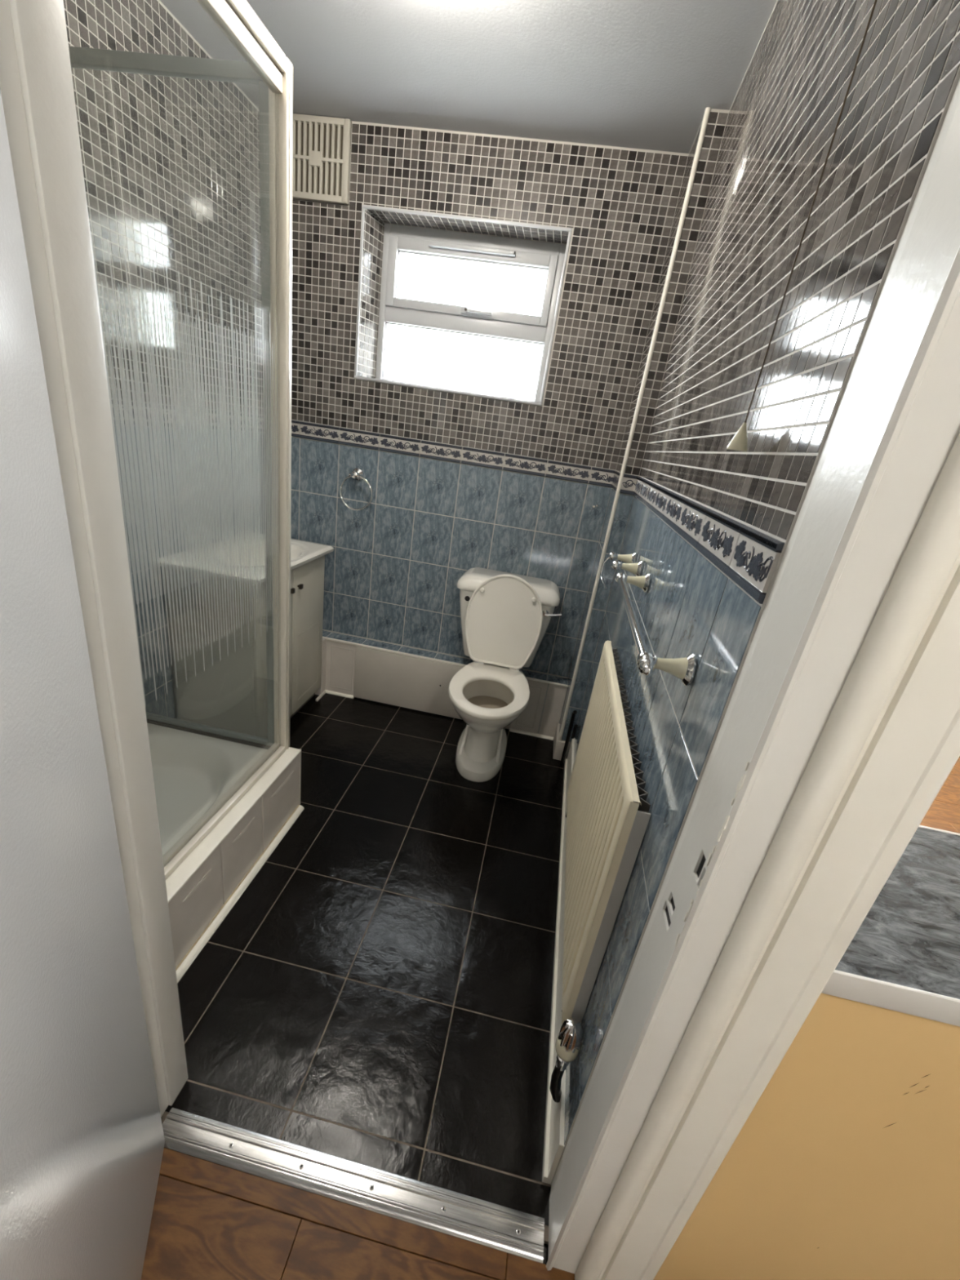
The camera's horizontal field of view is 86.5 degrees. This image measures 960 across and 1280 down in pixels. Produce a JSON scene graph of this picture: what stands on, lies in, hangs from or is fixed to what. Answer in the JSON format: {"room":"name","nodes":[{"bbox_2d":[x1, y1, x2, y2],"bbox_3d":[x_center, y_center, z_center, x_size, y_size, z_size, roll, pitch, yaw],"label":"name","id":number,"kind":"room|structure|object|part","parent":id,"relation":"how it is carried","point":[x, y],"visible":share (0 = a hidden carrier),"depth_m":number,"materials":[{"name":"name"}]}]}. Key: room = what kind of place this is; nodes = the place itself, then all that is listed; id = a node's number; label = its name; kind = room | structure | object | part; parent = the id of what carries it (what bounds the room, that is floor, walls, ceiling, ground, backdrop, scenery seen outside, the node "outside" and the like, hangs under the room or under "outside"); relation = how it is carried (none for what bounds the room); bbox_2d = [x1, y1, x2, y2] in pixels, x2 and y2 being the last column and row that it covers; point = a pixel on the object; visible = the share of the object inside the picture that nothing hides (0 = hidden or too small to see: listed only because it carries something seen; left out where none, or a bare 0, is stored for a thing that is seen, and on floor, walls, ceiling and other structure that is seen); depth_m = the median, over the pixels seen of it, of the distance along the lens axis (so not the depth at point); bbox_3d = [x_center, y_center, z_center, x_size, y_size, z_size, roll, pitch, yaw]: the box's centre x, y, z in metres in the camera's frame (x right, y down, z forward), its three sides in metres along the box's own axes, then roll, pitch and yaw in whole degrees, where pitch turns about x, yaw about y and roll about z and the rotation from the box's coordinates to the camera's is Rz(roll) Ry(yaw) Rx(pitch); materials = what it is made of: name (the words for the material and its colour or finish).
{"room":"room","nodes":[
{"label":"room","id":0,"kind":"room"},
{"bbox_2d":[62,0,264,718],"bbox_3d":[-1.266,-0.660,1.666,0.128,2.525,1.890,11,22,5],"label":"wall","id":1,"kind":"structure","parent":0,"point":[171,165],"depth_m":1.73,"materials":[{"name":"grey tile"}]},
{"bbox_2d":[160,0,777,153],"bbox_3d":[-0.121,-1.730,1.211,2.050,0.100,2.150,11,22,5],"label":"ceiling","id":2,"kind":"structure","parent":0,"point":[641,74],"depth_m":1.59,"materials":[{"name":"grey paint"}]},
{"bbox_2d":[726,0,877,452],"bbox_3d":[0.441,-0.750,0.538,0.080,1.043,0.080,11,22,5],"label":"pull cord","id":3,"kind":"object","parent":2,"relation":"hanging from","point":[739,442],"visible":1,"depth_m":0.66,"materials":[{"name":"white plastic"}]},
{"bbox_2d":[290,120,688,678],"bbox_3d":[-0.209,-0.861,2.570,2.250,2.525,0.268,11,22,5],"label":"wall","id":4,"kind":"structure","parent":0,"point":[459,482],"depth_m":2.34,"materials":[{"name":"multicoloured tile"}]},
{"bbox_2d":[292,113,351,205],"bbox_3d":[-0.669,-1.962,2.085,0.284,0.270,0.022,11,22,5],"label":"air vent","id":5,"kind":"object","parent":4,"relation":"in","point":[322,145],"visible":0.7,"depth_m":2.08,"materials":[{"name":"beige plastic"}]},
{"bbox_2d":[339,468,373,511],"bbox_3d":[-0.603,-0.739,2.511,0.171,0.198,0.056,11,22,5],"label":"towel ring","id":6,"kind":"object","parent":4,"relation":"attached to","point":[357,474],"visible":1,"depth_m":2.50,"materials":[{"name":"silver metal"}]},
{"bbox_2d":[322,630,568,740],"bbox_3d":[-0.395,0.210,2.809,1.704,0.330,0.111,11,22,5],"label":"wall ledge","id":7,"kind":"object","parent":4,"relation":"attached to","point":[380,672],"visible":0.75,"depth_m":2.75,"materials":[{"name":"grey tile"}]},
{"bbox_3d":[-0.252,0.256,2.751,0.880,0.308,0.015,11,22,5],"label":"panel","id":8,"kind":"part","parent":7,"relation":"part of","materials":[{"name":"white wood"}]},
{"bbox_2d":[354,204,572,405],"bbox_3d":[-0.106,-1.428,2.204,0.877,0.651,0.012,11,22,5],"label":"trim","id":9,"kind":"structure","parent":4,"relation":"attached to","point":[364,206],"depth_m":2.16,"materials":[{"name":"grey plastic"}]},
{"bbox_2d":[375,223,566,402],"bbox_3d":[-0.064,-1.478,2.344,0.818,0.629,0.112,11,22,5],"label":"window","id":10,"kind":"structure","parent":4,"relation":"in","point":[397,239],"depth_m":2.29,"materials":[{"name":"grey plastic"}]},
{"bbox_3d":[-0.047,-1.607,2.299,0.754,0.265,0.062,11,22,5],"label":"opening sash","id":11,"kind":"part","parent":10,"relation":"part of","materials":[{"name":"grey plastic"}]},
{"bbox_2d":[429,240,515,257],"bbox_3d":[-0.034,-1.698,2.215,0.382,0.019,0.024,11,22,5],"label":"vent","id":12,"kind":"object","parent":10,"relation":"attached to","point":[450,247],"depth_m":2.22,"materials":[{"name":"white plastic"}]},
{"bbox_3d":[-0.017,-1.475,2.294,0.145,0.024,0.028,11,22,5],"label":"handle","id":13,"kind":"part","parent":10,"relation":"part of","materials":[{"name":"grey plastic"}]},
{"bbox_2d":[141,693,959,1279],"bbox_3d":[0.924,1.212,1.374,6.969,0.081,6.150,11,22,5],"label":"floor","id":14,"kind":"structure","parent":0,"point":[378,994],"depth_m":1.37,"materials":[{"name":"tile"}]},
{"bbox_2d":[146,719,304,982],"bbox_3d":[-1.095,0.627,1.587,0.722,0.268,0.902,11,22,5],"label":"shower tray","id":15,"kind":"object","parent":14,"relation":"on","point":[193,769],"visible":0.26,"depth_m":1.70,"materials":[{"name":"white ceramic"}]},
{"bbox_2d":[68,0,293,879],"bbox_3d":[-0.979,-0.391,1.187,0.674,1.930,0.906,11,22,5],"label":"shower enclosure","id":16,"kind":"object","parent":15,"relation":"on","point":[267,66],"visible":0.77,"depth_m":1.29,"materials":[{"name":"beige"}]},
{"bbox_3d":[-0.793,-1.404,1.246,0.608,0.032,0.022,11,22,5],"label":"rail","id":17,"kind":"part","parent":16,"relation":"part of","materials":[{"name":"grey metal"}]},
{"bbox_3d":[-1.075,0.331,1.946,0.578,0.016,0.022,11,22,5],"label":"sill","id":18,"kind":"part","parent":16,"relation":"part of","materials":[{"name":"grey plastic"}]},
{"bbox_3d":[-0.808,0.547,1.493,0.042,0.030,0.872,11,22,5],"label":"rail","id":19,"kind":"part","parent":16,"relation":"part of","materials":[{"name":"beige plastic"}]},
{"bbox_3d":[-0.541,-1.180,0.799,0.034,0.070,0.874,11,22,5],"label":"rail","id":20,"kind":"part","parent":16,"relation":"part of","materials":[{"name":"beige metal"}]},
{"bbox_3d":[-0.605,-0.483,1.560,0.048,1.930,0.036,11,22,5],"label":"corner post","id":21,"kind":"part","parent":16,"relation":"part of","materials":[{"name":"beige metal"}]},
{"bbox_2d":[146,722,267,856],"bbox_3d":[-1.129,0.552,1.549,0.632,0.091,0.870,11,22,5],"label":"basin","id":22,"kind":"object","parent":15,"relation":"in","point":[193,769],"depth_m":1.84,"materials":[{"name":"white ceramic"}]},
{"bbox_2d":[164,553,326,738],"bbox_3d":[-1.044,0.002,2.431,0.407,0.806,0.673,11,22,5],"label":"vanity unit","id":23,"kind":"object","parent":14,"relation":"on","point":[230,694],"visible":0.6,"depth_m":2.16,"materials":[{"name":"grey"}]},
{"bbox_2d":[159,533,333,584],"bbox_3d":[-0.992,-0.341,2.275,0.417,0.109,0.678,11,22,5],"label":"basin","id":24,"kind":"object","parent":23,"relation":"in","point":[301,551],"visible":0.38,"depth_m":2.33,"materials":[{"name":"white ceramic"}]},
{"bbox_3d":[-0.913,0.210,2.285,0.002,0.350,0.206,11,22,5],"label":"panel moulding","id":25,"kind":"part","parent":23,"relation":"part of","materials":[{"name":"white wood"}]},
{"bbox_3d":[-0.902,0.079,2.234,0.018,0.740,0.296,11,22,5],"label":"door","id":26,"kind":"part","parent":23,"relation":"part of","materials":[{"name":"white wood"}]},
{"bbox_3d":[-0.824,-0.216,2.237,0.022,0.022,0.022,11,22,5],"label":"knob","id":27,"kind":"part","parent":23,"relation":"part of","materials":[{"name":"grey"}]},
{"bbox_3d":[-0.812,-0.242,2.306,0.022,0.022,0.022,11,22,5],"label":"knob","id":28,"kind":"part","parent":23,"relation":"part of","materials":[{"name":"grey"}]},
{"bbox_3d":[-0.864,0.102,2.572,0.002,0.350,0.226,11,22,5],"label":"panel moulding","id":29,"kind":"part","parent":23,"relation":"part of","materials":[{"name":"white wood"}]},
{"bbox_3d":[-0.853,-0.029,2.521,0.018,0.740,0.316,11,22,5],"label":"door","id":30,"kind":"part","parent":23,"relation":"part of","materials":[{"name":"white wood"}]},
{"bbox_2d":[162,1107,544,1263],"bbox_3d":[-0.276,1.112,1.052,0.823,0.008,0.062,11,22,5],"label":"threshold strip","id":31,"kind":"object","parent":14,"relation":"on","point":[465,1217],"visible":0.96,"depth_m":1.05,"materials":[{"name":"metal"}]},
{"bbox_2d":[448,567,561,782],"bbox_3d":[0.062,0.163,2.356,0.512,0.880,0.757,11,22,5],"label":"toilet","id":32,"kind":"object","parent":14,"relation":"on","point":[505,617],"visible":1,"depth_m":2.39,"materials":[{"name":"white ceramic"}]},
{"bbox_3d":[0.042,0.220,2.231,0.353,0.026,0.480,11,22,5],"label":"seat","id":33,"kind":"part","parent":32,"relation":"part of","materials":[{"name":"white plastic"}]},
{"bbox_3d":[0.111,-0.090,2.401,0.364,0.439,0.020,11,14,5],"label":"seat lid","id":34,"kind":"part","parent":32,"relation":"part of","materials":[{"name":"white plastic"}]},
{"bbox_3d":[0.145,-0.263,2.471,0.494,0.072,0.222,11,22,5],"label":"cistern lid","id":35,"kind":"part","parent":32,"relation":"part of","materials":[{"name":"white ceramic"}]},
{"bbox_3d":[0.333,-0.117,2.372,0.091,0.036,0.038,11,22,5],"label":"flush lever","id":36,"kind":"part","parent":32,"relation":"part of","materials":[{"name":"silver metal"}]},
{"bbox_2d":[560,710,577,764],"bbox_3d":[0.432,0.474,2.489,0.019,0.310,0.034,11,22,5],"label":"pipe","id":37,"kind":"object","parent":14,"relation":"on","point":[575,712],"visible":1,"depth_m":2.49,"materials":[{"name":"black"}]},
{"bbox_2d":[653,992,959,1279],"bbox_3d":[1.115,0.919,0.903,1.478,0.862,0.336,11,22,5],"label":"base cabinet","id":38,"kind":"object","parent":14,"relation":"on","point":[846,1165],"visible":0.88,"depth_m":0.77,"materials":[{"name":"yellow"}]},
{"bbox_2d":[821,825,959,1026],"bbox_3d":[1.180,0.503,0.744,1.478,0.040,0.373,11,22,5],"label":"countertop","id":39,"kind":"structure","parent":38,"relation":"on","point":[904,957],"depth_m":0.69,"materials":[{"name":"stone"}]},
{"bbox_2d":[550,0,959,1185],"bbox_3d":[0.537,-0.291,1.438,0.204,2.525,2.006,11,22,5],"label":"wall","id":40,"kind":"structure","parent":0,"point":[712,525],"depth_m":0.84,"materials":[{"name":"grey tile"}]},
{"bbox_2d":[542,723,574,1184],"bbox_3d":[0.283,0.783,1.890,0.086,0.148,1.782,12,22,7],"label":"baseboard","id":41,"kind":"structure","parent":40,"relation":"attached to","point":[553,1145],"depth_m":1.38,"materials":[{"name":"beige paint"}]},
{"bbox_2d":[571,724,577,738],"bbox_3d":[0.457,0.441,2.469,0.014,0.096,0.045,11,22,5],"label":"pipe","id":42,"kind":"object","parent":40,"relation":"attached to","point":[575,726],"visible":1,"depth_m":2.48,"materials":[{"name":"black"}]},
{"bbox_2d":[549,640,650,1102],"bbox_3d":[0.292,0.500,1.397,0.050,0.779,0.925,11,22,6],"label":"radiator","id":43,"kind":"object","parent":40,"relation":"attached to","point":[607,816],"visible":1,"depth_m":1.09,"materials":[{"name":"metal"}]},
{"bbox_3d":[0.296,0.417,1.367,0.024,0.602,0.806,11,22,6],"label":"panel","id":44,"kind":"part","parent":43,"relation":"part of","materials":[{"name":"metal"}]},
{"bbox_2d":[600,551,642,588],"bbox_3d":[0.449,-0.222,1.636,0.098,0.118,0.226,11,22,5],"label":"holder","id":45,"kind":"object","parent":40,"relation":"attached to","point":[634,568],"visible":0.99,"depth_m":1.55,"materials":[{"name":"beige ceramic"}]},
{"bbox_3d":[0.417,-0.226,1.682,0.024,0.083,0.140,11,22,5],"label":"roll arm","id":46,"kind":"part","parent":45,"relation":"part of","materials":[{"name":"silver metal"}]},
{"bbox_2d":[558,106,711,740],"bbox_3d":[0.569,-0.612,2.100,0.016,2.415,0.017,11,22,5],"label":"pipe","id":47,"kind":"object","parent":40,"relation":"attached to","point":[704,122],"depth_m":1.95,"materials":[{"name":"beige paint"}]},
{"bbox_2d":[614,572,696,685],"bbox_3d":[0.351,-0.057,1.094,0.086,0.054,0.663,12,22,7],"label":"towel rail","id":48,"kind":"object","parent":40,"relation":"attached to","point":[684,668],"visible":1,"depth_m":0.83,"materials":[{"name":"silver metal"}]},
{"bbox_3d":[-0.932,-0.252,0.679,2.920,2.600,0.116,11,22,5],"label":"wall","id":49,"kind":"structure","parent":0,"visible":0},
{"bbox_2d":[0,88,164,1279],"bbox_3d":[-0.416,0.285,0.356,0.048,1.982,0.790,0,23,-20],"label":"door","id":50,"kind":"structure","parent":49,"relation":"in","point":[82,1141],"depth_m":0.55,"materials":[{"name":"white paint"}]},
{"bbox_2d":[0,0,188,1116],"bbox_3d":[-0.554,0.095,0.746,0.038,2.020,0.118,11,22,5],"label":"door frame","id":51,"kind":"structure","parent":49,"relation":"attached to","point":[37,86],"depth_m":0.63,"materials":[{"name":"white paint"}]},
{"bbox_2d":[546,78,959,1273],"bbox_3d":[0.307,0.262,0.660,0.060,2.020,0.126,11,22,5],"label":"door frame","id":52,"kind":"structure","parent":49,"relation":"attached to","point":[894,430],"depth_m":0.53,"materials":[{"name":"white paint"}]},
{"bbox_2d":[574,431,959,1279],"bbox_3d":[0.385,0.269,0.577,0.118,2.090,0.024,11,22,5],"label":"trim","id":53,"kind":"structure","parent":49,"relation":"attached to","point":[889,742],"depth_m":0.57,"materials":[{"name":"beige paint"}]}
]}

